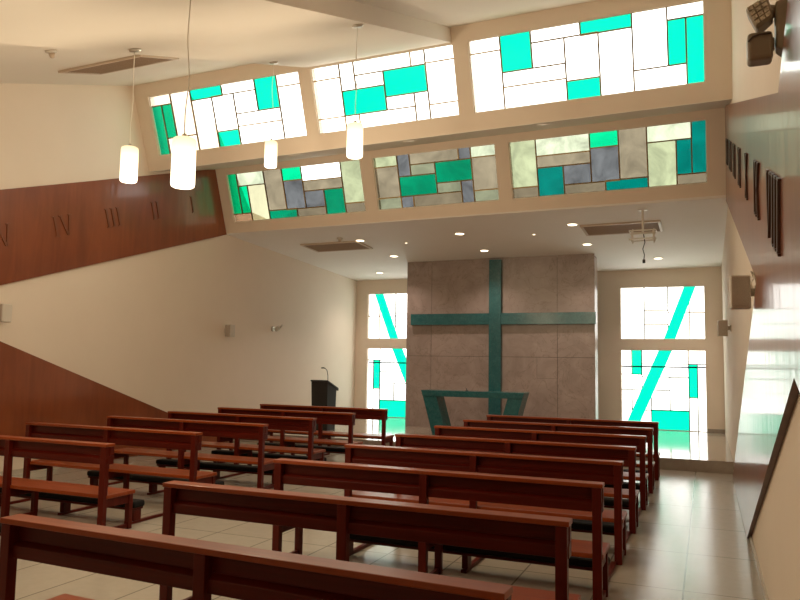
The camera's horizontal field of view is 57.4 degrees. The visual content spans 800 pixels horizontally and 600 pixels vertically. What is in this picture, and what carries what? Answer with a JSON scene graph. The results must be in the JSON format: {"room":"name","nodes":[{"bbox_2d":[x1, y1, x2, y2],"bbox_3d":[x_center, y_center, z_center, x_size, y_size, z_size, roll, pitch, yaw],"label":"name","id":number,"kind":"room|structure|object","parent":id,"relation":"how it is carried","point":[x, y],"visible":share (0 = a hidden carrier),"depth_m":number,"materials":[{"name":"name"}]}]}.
{"room":"house of worship","nodes":[
{"label":"house of worship","id":0,"kind":"room"},
{"bbox_2d":[0,83,356,471],"bbox_3d":[-5.110,-1.023,11.602,0.150,7.400,20.100,-1,-5,23],"label":"wall","id":1,"kind":"structure","parent":0,"point":[149,327],"depth_m":13.11,"materials":[{"name":"beige paint"}]},
{"bbox_2d":[0,304,11,321],"bbox_3d":[-5.511,0.182,10.128,0.199,0.250,0.166,-1,-5,23],"label":"wall speaker","id":2,"kind":"object","parent":1,"relation":"attached to","point":[5,309],"visible":1,"depth_m":10.07,"materials":[{"name":"beige plastic"}]},
{"bbox_2d":[0,304,1,320],"bbox_3d":[-5.521,0.175,10.053,0.125,0.224,0.006,-2,-6,29],"label":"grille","id":3,"kind":"object","parent":2,"relation":"attached to","point":[0,304],"depth_m":10.03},
{"bbox_2d":[0,170,228,458],"bbox_3d":[-6.125,-0.429,8.880,0.047,5.485,14.080,-1,-5,23],"label":"wood wall panel","id":4,"kind":"object","parent":1,"relation":"attached to","point":[33,388],"visible":0.69,"depth_m":11.45,"materials":[{"name":"brown wood"}]},
{"bbox_2d":[0,223,9,245],"bbox_3d":[-5.554,-0.930,10.192,0.012,0.336,0.241,-1,-5,23],"label":"roman numeral","id":5,"kind":"object","parent":4,"relation":"attached to","point":[6,242],"visible":1,"depth_m":10.26,"materials":[{"name":"brown wood"}]},
{"bbox_2d":[53,214,71,236],"bbox_3d":[-5.164,-1.144,11.136,0.012,0.410,0.357,-1,-5,23],"label":"roman numeral","id":6,"kind":"object","parent":4,"relation":"attached to","point":[60,216],"visible":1,"depth_m":11.15,"materials":[{"name":"brown wood"}]},
{"bbox_2d":[104,207,121,227],"bbox_3d":[-4.757,-1.372,12.123,0.012,0.399,0.415,-1,-5,23],"label":"roman numeral","id":7,"kind":"object","parent":4,"relation":"attached to","point":[117,208],"visible":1,"depth_m":12.12,"materials":[{"name":"brown wood"}]},
{"bbox_2d":[150,201,159,219],"bbox_3d":[-4.367,-1.603,13.067,0.012,0.361,0.295,-1,-5,23],"label":"roman numeral","id":8,"kind":"object","parent":4,"relation":"attached to","point":[155,201],"visible":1,"depth_m":13.06,"materials":[{"name":"brown wood"}]},
{"bbox_2d":[190,196,194,212],"bbox_3d":[-3.978,-1.835,14.011,0.012,0.323,0.175,-1,-5,23],"label":"roman numeral","id":9,"kind":"object","parent":4,"relation":"attached to","point":[190,196],"visible":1,"depth_m":14.00,"materials":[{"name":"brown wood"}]},
{"bbox_2d":[0,439,233,475],"bbox_3d":[-6.178,2.282,8.668,0.014,0.070,14.160,-1,-5,23],"label":"baseboard","id":10,"kind":"structure","parent":1,"relation":"attached to","point":[16,471],"depth_m":10.45,"materials":[{"name":"brown wood"}]},
{"bbox_2d":[224,324,234,336],"bbox_3d":[-3.496,0.629,14.934,0.199,0.250,0.166,-1,-5,23],"label":"wall speaker","id":11,"kind":"object","parent":1,"relation":"attached to","point":[229,331],"visible":1,"depth_m":14.86,"materials":[{"name":"beige plastic"}]},
{"bbox_2d":[225,325,229,335],"bbox_3d":[-3.505,0.623,14.858,0.125,0.224,0.006,-2,-6,29],"label":"grille","id":12,"kind":"object","parent":11,"relation":"attached to","point":[227,327],"depth_m":14.86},
{"bbox_2d":[271,324,282,331],"bbox_3d":[-2.758,0.633,16.539,0.341,0.167,0.138,-2,-6,31],"label":"wall spotlight","id":13,"kind":"object","parent":1,"relation":"attached to","point":[277,328],"visible":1,"depth_m":16.52,"materials":[{"name":"silver metal"}]},
{"bbox_2d":[0,0,596,85],"bbox_3d":[-2.392,-2.510,5.714,9.660,4.118,11.020,-1,-5,23],"label":"ceiling","id":14,"kind":"structure","parent":0,"point":[19,64],"depth_m":9.44,"materials":[{"name":"white paint"}]},
{"bbox_2d":[45,50,57,57],"bbox_3d":[-3.922,-2.774,8.213,0.130,0.105,0.129,-1,-5,23],"label":"smoke detector","id":15,"kind":"object","parent":14,"relation":"attached to","point":[51,53],"visible":1,"depth_m":8.19,"materials":[{"name":"beige plastic"}]},
{"bbox_2d":[58,55,178,74],"bbox_3d":[-3.802,-3.179,9.884,1.413,0.297,0.734,-1,-5,23],"label":"ceiling vent","id":16,"kind":"object","parent":14,"relation":"in","point":[124,63],"visible":0.87,"depth_m":9.81,"materials":[{"name":"beige metal"}]},
{"bbox_2d":[120,48,140,183],"bbox_3d":[-2.768,-1.918,7.535,0.172,1.427,0.172,-1,-5,23],"label":"pendant lamp","id":17,"kind":"object","parent":14,"relation":"hanging from","point":[129,153],"visible":1,"depth_m":7.43,"materials":[{"name":"white glass"}]},
{"bbox_2d":[170,0,196,189],"bbox_3d":[-1.570,-1.560,5.377,0.172,1.485,0.172,-1,-5,23],"label":"pendant lamp","id":18,"kind":"object","parent":14,"relation":"hanging from","point":[183,157],"visible":1,"depth_m":5.26,"materials":[{"name":"white glass"}]},
{"bbox_2d":[0,0,450,67],"bbox_3d":[-2.488,-2.340,5.773,2.370,4.049,10.885,-1,-5,23],"label":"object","id":19,"kind":"structure","parent":14,"relation":"attached to","point":[293,33],"depth_m":7.08,"materials":[{"name":"white paint"}]},
{"bbox_2d":[264,61,277,168],"bbox_3d":[-1.767,-2.575,10.095,0.172,1.515,0.172,-1,-5,23],"label":"pendant lamp","id":20,"kind":"object","parent":14,"relation":"hanging from","point":[270,156],"visible":1,"depth_m":9.98,"materials":[{"name":"white glass"}]},
{"bbox_2d":[346,24,362,158],"bbox_3d":[-0.469,-2.245,7.799,0.172,1.478,0.172,-1,-5,23],"label":"pendant lamp","id":21,"kind":"object","parent":14,"relation":"hanging from","point":[354,129],"visible":1,"depth_m":7.69,"materials":[{"name":"white glass"}]},
{"bbox_2d":[0,441,764,599],"bbox_3d":[-1.851,2.280,6.772,9.760,0.120,14.310,-1,-5,23],"label":"floor","id":22,"kind":"structure","parent":0,"point":[690,541],"depth_m":6.65,"materials":[{"name":"beige tile"}]},
{"bbox_2d":[0,435,134,535],"bbox_3d":[-4.054,1.793,7.172,2.614,0.850,1.230,-1,-5,23],"label":"pew","id":23,"kind":"object","parent":22,"relation":"on","point":[101,453],"visible":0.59,"depth_m":7.19,"materials":[{"name":"brown wood"}]},
{"bbox_2d":[0,422,216,523],"bbox_3d":[-3.546,1.907,8.383,2.614,0.850,1.230,-1,-5,23],"label":"pew","id":24,"kind":"object","parent":22,"relation":"on","point":[169,439],"visible":0.56,"depth_m":8.46,"materials":[{"name":"brown wood"}]},
{"bbox_2d":[87,416,274,494],"bbox_3d":[-3.028,2.024,9.618,2.614,0.850,1.230,-1,-5,23],"label":"pew","id":25,"kind":"object","parent":22,"relation":"on","point":[209,428],"visible":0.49,"depth_m":9.66,"materials":[{"name":"brown wood"}]},
{"bbox_2d":[156,411,325,484],"bbox_3d":[-2.538,2.134,10.787,2.614,0.850,1.230,-1,-5,23],"label":"pew","id":26,"kind":"object","parent":22,"relation":"on","point":[305,424],"visible":0.62,"depth_m":10.76,"materials":[{"name":"brown wood"}]},
{"bbox_2d":[0,514,512,599],"bbox_3d":[-0.910,1.470,2.906,2.620,0.850,1.230,-1,-6,25],"label":"pew","id":27,"kind":"object","parent":22,"relation":"on","point":[207,569],"visible":1,"depth_m":3.14,"materials":[{"name":"brown wood"}]},
{"bbox_2d":[211,407,362,462],"bbox_3d":[-2.044,2.245,11.963,2.614,0.850,1.230,-1,-5,23],"label":"pew","id":28,"kind":"object","parent":22,"relation":"on","point":[333,418],"visible":0.42,"depth_m":12.01,"materials":[{"name":"brown wood"}]},
{"bbox_2d":[257,404,393,455],"bbox_3d":[-1.542,2.357,13.161,2.614,0.850,1.230,-1,-5,23],"label":"pew","id":29,"kind":"object","parent":22,"relation":"on","point":[361,413],"visible":0.45,"depth_m":13.19,"materials":[{"name":"brown wood"}]},
{"bbox_2d":[159,480,580,599],"bbox_3d":[-0.424,1.579,4.067,2.635,0.850,1.230,-1,-5,23],"label":"pew","id":30,"kind":"object","parent":22,"relation":"on","point":[521,533],"visible":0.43,"depth_m":4.22,"materials":[{"name":"brown wood"}]},
{"bbox_2d":[272,458,609,599],"bbox_3d":[0.090,1.694,5.292,2.635,0.850,1.230,-1,-5,23],"label":"pew","id":31,"kind":"object","parent":22,"relation":"on","point":[579,495],"visible":0.44,"depth_m":5.45,"materials":[{"name":"brown wood"}]},
{"bbox_2d":[344,444,626,581],"bbox_3d":[0.583,1.805,6.468,2.635,0.850,1.230,-1,-5,23],"label":"pew","id":32,"kind":"object","parent":22,"relation":"on","point":[598,470],"visible":0.54,"depth_m":6.49,"materials":[{"name":"brown wood"}]},
{"bbox_2d":[240,417,733,473],"bbox_3d":[2.024,3.055,16.013,9.760,0.310,5.790,-1,-5,23],"label":"platform","id":33,"kind":"object","parent":22,"relation":"on","point":[709,452],"depth_m":14.11,"materials":[{"name":"tile"}]},
{"bbox_2d":[311,367,338,430],"bbox_3d":[-1.668,2.165,16.111,0.435,1.364,0.510,-1,-5,23],"label":"lectern","id":34,"kind":"object","parent":33,"relation":"on","point":[323,392],"visible":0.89,"depth_m":15.91,"materials":[{"name":"black laminate"}]},
{"bbox_2d":[421,389,528,434],"bbox_3d":[1.546,2.357,15.185,2.198,0.922,0.500,-1,-5,23],"label":"altar table","id":35,"kind":"object","parent":33,"relation":"on","point":[434,400],"visible":0.73,"depth_m":15.17,"materials":[{"name":"teal stone"}]},
{"bbox_2d":[405,253,597,426],"bbox_3d":[2.264,1.001,16.819,4.400,3.930,0.420,-1,-5,23],"label":"stone wall","id":36,"kind":"structure","parent":33,"relation":"on","point":[557,364],"depth_m":16.52,"materials":[{"name":"brown stone"}]},
{"bbox_2d":[411,259,596,414],"bbox_3d":[2.244,1.006,16.537,4.290,3.871,0.108,-1,-5,23],"label":"cross","id":37,"kind":"object","parent":36,"relation":"attached to","point":[495,318],"visible":0.87,"depth_m":16.52,"materials":[{"name":"teal metal"}]},
{"bbox_2d":[395,433,638,541],"bbox_3d":[1.071,1.915,7.632,2.635,0.850,1.230,-1,-5,23],"label":"pew","id":38,"kind":"object","parent":22,"relation":"on","point":[627,454],"visible":0.31,"depth_m":7.66,"materials":[{"name":"brown wood"}]},
{"bbox_2d":[434,425,647,515],"bbox_3d":[1.579,2.029,8.842,2.635,0.850,1.230,-1,-5,23],"label":"pew","id":39,"kind":"object","parent":22,"relation":"on","point":[639,441],"visible":0.3,"depth_m":8.90,"materials":[{"name":"brown wood"}]},
{"bbox_2d":[463,419,654,494],"bbox_3d":[2.055,2.136,9.976,2.635,0.850,1.230,-1,-5,23],"label":"pew","id":40,"kind":"object","parent":22,"relation":"on","point":[648,432],"visible":0.32,"depth_m":10.03,"materials":[{"name":"brown wood"}]},
{"bbox_2d":[486,415,659,481],"bbox_3d":[2.529,2.242,11.107,2.635,0.850,1.230,-1,-5,23],"label":"pew","id":41,"kind":"object","parent":22,"relation":"on","point":[624,423],"visible":0.3,"depth_m":11.16,"materials":[{"name":"brown wood"}]},
{"bbox_2d":[134,0,731,170],"bbox_3d":[-0.173,-3.292,11.065,9.660,1.806,0.744,-1,-5,23],"label":"wall","id":42,"kind":"structure","parent":0,"point":[717,13],"depth_m":10.46,"materials":[{"name":"beige paint"}]},
{"bbox_2d":[149,71,306,155],"bbox_3d":[-2.902,-3.080,12.202,2.970,1.004,0.393,-1,-5,23],"label":"window","id":43,"kind":"structure","parent":42,"relation":"in","point":[236,113],"depth_m":12.14,"materials":[{"name":"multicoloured glass"}]},
{"bbox_2d":[311,44,458,133],"bbox_3d":[-0.249,-3.171,11.098,2.340,0.996,0.393,-1,-5,23],"label":"window","id":44,"kind":"structure","parent":42,"relation":"in","point":[415,85],"depth_m":11.06,"materials":[{"name":"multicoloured glass"}]},
{"bbox_2d":[468,0,705,112],"bbox_3d":[2.473,-3.264,9.964,3.110,1.006,0.393,-1,-5,23],"label":"window","id":45,"kind":"structure","parent":42,"relation":"in","point":[661,47],"depth_m":9.91,"materials":[{"name":"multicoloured glass"}]},
{"bbox_2d":[215,108,725,233],"bbox_3d":[0.697,-2.288,13.099,9.660,1.646,0.693,-1,-5,23],"label":"wall","id":46,"kind":"structure","parent":0,"point":[715,118],"depth_m":12.62,"materials":[{"name":"beige paint"}]},
{"bbox_2d":[226,159,365,222],"bbox_3d":[-2.049,-2.100,14.238,2.970,0.968,0.382,-1,-5,23],"label":"window","id":47,"kind":"structure","parent":46,"relation":"in","point":[331,188],"depth_m":14.20,"materials":[{"name":"multicoloured glass"}]},
{"bbox_2d":[372,144,498,210],"bbox_3d":[0.626,-2.185,13.124,2.320,0.962,0.382,-1,-5,23],"label":"window","id":48,"kind":"structure","parent":46,"relation":"in","point":[461,175],"depth_m":13.10,"materials":[{"name":"multicoloured glass"}]},
{"bbox_2d":[149,99,731,171],"bbox_3d":[0.273,-2.671,12.102,9.660,0.773,1.916,-1,-5,23],"label":"trim","id":49,"kind":"structure","parent":46,"relation":"attached to","point":[716,104],"depth_m":11.43,"materials":[{"name":"white paint"}]},
{"bbox_2d":[508,119,707,198],"bbox_3d":[3.350,-2.273,11.989,3.114,0.970,0.382,-1,-5,23],"label":"window","id":50,"kind":"structure","parent":46,"relation":"in","point":[672,154],"depth_m":11.94,"materials":[{"name":"multicoloured glass"}]},
{"bbox_2d":[227,195,727,280],"bbox_3d":[1.972,-1.133,16.097,9.660,0.488,6.300,-1,-5,23],"label":"ceiling","id":51,"kind":"structure","parent":0,"point":[693,234],"depth_m":14.86,"materials":[{"name":"white paint"}]},
{"bbox_2d":[300,241,372,251],"bbox_3d":[-1.379,-1.163,15.937,1.380,0.073,0.780,-1,-5,23],"label":"ceiling vent","id":52,"kind":"object","parent":51,"relation":"in","point":[345,245],"visible":1,"depth_m":15.88,"materials":[{"name":"beige paint"}]},
{"bbox_2d":[566,223,578,225],"bbox_3d":[3.161,-1.381,13.401,0.228,0.020,0.228,-1,-5,23],"label":"recessed light","id":53,"kind":"object","parent":51,"relation":"in","point":[568,224],"visible":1,"depth_m":13.39,"materials":[{"name":"beige"}]},
{"bbox_2d":[580,220,662,235],"bbox_3d":[4.110,-1.326,13.541,1.400,0.075,0.820,-1,-5,23],"label":"ceiling vent","id":54,"kind":"object","parent":51,"relation":"in","point":[624,227],"visible":1,"depth_m":13.46,"materials":[{"name":"beige metal"}]},
{"bbox_2d":[629,209,656,262],"bbox_3d":[4.070,-1.062,12.239,0.444,0.899,0.244,-1,-5,23],"label":"bracket","id":55,"kind":"object","parent":51,"relation":"hanging from","point":[632,239],"visible":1,"depth_m":12.23,"materials":[{"name":"beige metal"}]},
{"bbox_2d":[354,267,724,431],"bbox_3d":[3.146,1.093,18.797,9.660,4.500,0.150,-1,-5,23],"label":"wall","id":56,"kind":"structure","parent":0,"point":[609,283],"depth_m":17.77,"materials":[{"name":"beige paint"}]},
{"bbox_2d":[366,348,405,417],"bbox_3d":[-0.025,2.266,19.989,1.935,1.890,0.050,-1,-5,23],"label":"window","id":57,"kind":"structure","parent":56,"relation":"in","point":[386,367],"depth_m":20.12,"materials":[{"name":"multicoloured glass"}]},
{"bbox_2d":[368,293,406,338],"bbox_3d":[0.004,0.441,20.149,1.935,1.265,0.050,-1,-5,23],"label":"window","id":58,"kind":"structure","parent":56,"relation":"in","point":[387,312],"depth_m":20.28,"materials":[{"name":"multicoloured glass"}]},
{"bbox_2d":[620,286,705,338],"bbox_3d":[6.285,0.311,17.526,1.910,1.265,0.050,-1,-5,23],"label":"window","id":59,"kind":"structure","parent":56,"relation":"in","point":[669,312],"depth_m":17.50,"materials":[{"name":"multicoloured glass"}]},
{"bbox_2d":[621,350,707,431],"bbox_3d":[6.256,2.136,17.366,1.910,1.890,0.050,-1,-5,23],"label":"window","id":60,"kind":"structure","parent":56,"relation":"in","point":[668,388],"depth_m":17.34,"materials":[{"name":"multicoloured glass"}]},
{"bbox_2d":[708,429,724,432],"bbox_3d":[3.083,3.098,18.545,9.456,0.080,0.014,-1,-5,23],"label":"baseboard","id":61,"kind":"structure","parent":56,"relation":"attached to","point":[709,430],"depth_m":16.79,"materials":[{"name":"wood"}]},
{"bbox_2d":[722,0,799,599],"bbox_3d":[3.756,-1.207,7.899,0.150,7.400,20.100,-1,-5,23],"label":"wall","id":62,"kind":"structure","parent":0,"point":[776,532],"depth_m":5.56,"materials":[{"name":"beige paint"}]},
{"bbox_2d":[717,320,730,335],"bbox_3d":[5.087,0.441,11.459,0.199,0.250,0.166,-1,-5,23],"label":"wall speaker","id":63,"kind":"object","parent":62,"relation":"attached to","point":[722,325],"visible":0.95,"depth_m":11.40,"materials":[{"name":"beige plastic"}]},
{"bbox_2d":[719,321,727,334],"bbox_3d":[5.040,0.435,11.400,0.125,0.224,0.006,-1,-5,17],"label":"grille","id":64,"kind":"object","parent":63,"relation":"attached to","point":[723,325],"depth_m":11.40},
{"bbox_2d":[728,271,755,309],"bbox_3d":[2.620,-0.072,5.576,0.199,0.279,0.166,-1,-5,23],"label":"wall speaker","id":65,"kind":"object","parent":62,"relation":"attached to","point":[741,289],"visible":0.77,"depth_m":5.52,"materials":[{"name":"beige plastic"}]},
{"bbox_2d":[731,277,749,305],"bbox_3d":[2.573,-0.064,5.516,0.125,0.224,0.006,-1,-5,17],"label":"grille","id":66,"kind":"object","parent":65,"relation":"attached to","point":[740,286],"depth_m":5.51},
{"bbox_2d":[733,470,768,599],"bbox_3d":[2.537,2.102,5.029,0.014,0.070,14.160,-1,-5,23],"label":"baseboard","id":67,"kind":"structure","parent":62,"relation":"attached to","point":[760,574],"depth_m":5.86,"materials":[{"name":"beige tile"}]},
{"bbox_2d":[725,0,799,537],"bbox_3d":[2.465,-0.693,5.029,0.035,5.612,13.580,-1,-5,23],"label":"wood wall panel","id":68,"kind":"object","parent":62,"relation":"attached to","point":[766,128],"visible":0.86,"depth_m":4.20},
{"bbox_2d":[725,138,727,164],"bbox_3d":[4.611,-2.111,10.304,0.013,0.537,0.848,-1,-5,23],"label":"roman numeral","id":69,"kind":"object","parent":68,"relation":"attached to","point":[725,138],"visible":0.95,"depth_m":10.17,"materials":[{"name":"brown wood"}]},
{"bbox_2d":[728,140,731,171],"bbox_3d":[4.157,-1.818,9.203,0.013,0.567,0.809,-1,-5,23],"label":"roman numeral","id":70,"kind":"object","parent":68,"relation":"attached to","point":[729,141],"visible":0.98,"depth_m":8.93,"materials":[{"name":"brown wood"}]},
{"bbox_2d":[732,143,735,178],"bbox_3d":[3.704,-1.546,8.105,0.013,0.523,0.669,-1,-5,23],"label":"roman numeral","id":71,"kind":"object","parent":68,"relation":"attached to","point":[733,144],"visible":1,"depth_m":7.89,"materials":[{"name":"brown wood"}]},
{"bbox_2d":[737,147,740,187],"bbox_3d":[3.251,-1.275,7.006,0.013,0.478,0.529,-1,-5,23],"label":"roman numeral","id":72,"kind":"object","parent":68,"relation":"attached to","point":[738,148],"visible":1,"depth_m":6.85,"materials":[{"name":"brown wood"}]},
{"bbox_2d":[744,153,747,199],"bbox_3d":[2.798,-1.003,5.909,0.013,0.433,0.388,-1,-5,23],"label":"roman numeral","id":73,"kind":"object","parent":68,"relation":"attached to","point":[745,154],"visible":1,"depth_m":5.86,"materials":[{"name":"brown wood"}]},
{"bbox_2d":[753,159,759,219],"bbox_3d":[2.346,-0.732,4.811,0.013,0.478,0.529,-1,-5,23],"label":"roman numeral","id":74,"kind":"object","parent":68,"relation":"attached to","point":[756,164],"visible":1,"depth_m":4.76,"materials":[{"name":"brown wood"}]},
{"bbox_2d":[765,169,780,256],"bbox_3d":[1.873,-0.465,3.666,0.013,0.567,0.701,-1,-5,23],"label":"roman numeral","id":75,"kind":"object","parent":68,"relation":"attached to","point":[772,180],"visible":1,"depth_m":3.63,"materials":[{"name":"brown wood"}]},
{"bbox_2d":[746,0,787,66],"bbox_3d":[1.663,-1.220,3.307,0.173,0.289,0.119,-1,-5,23],"label":"floodlight","id":76,"kind":"object","parent":62,"relation":"attached to","point":[760,45],"visible":0.98,"depth_m":3.28,"materials":[{"name":"brown plastic"}]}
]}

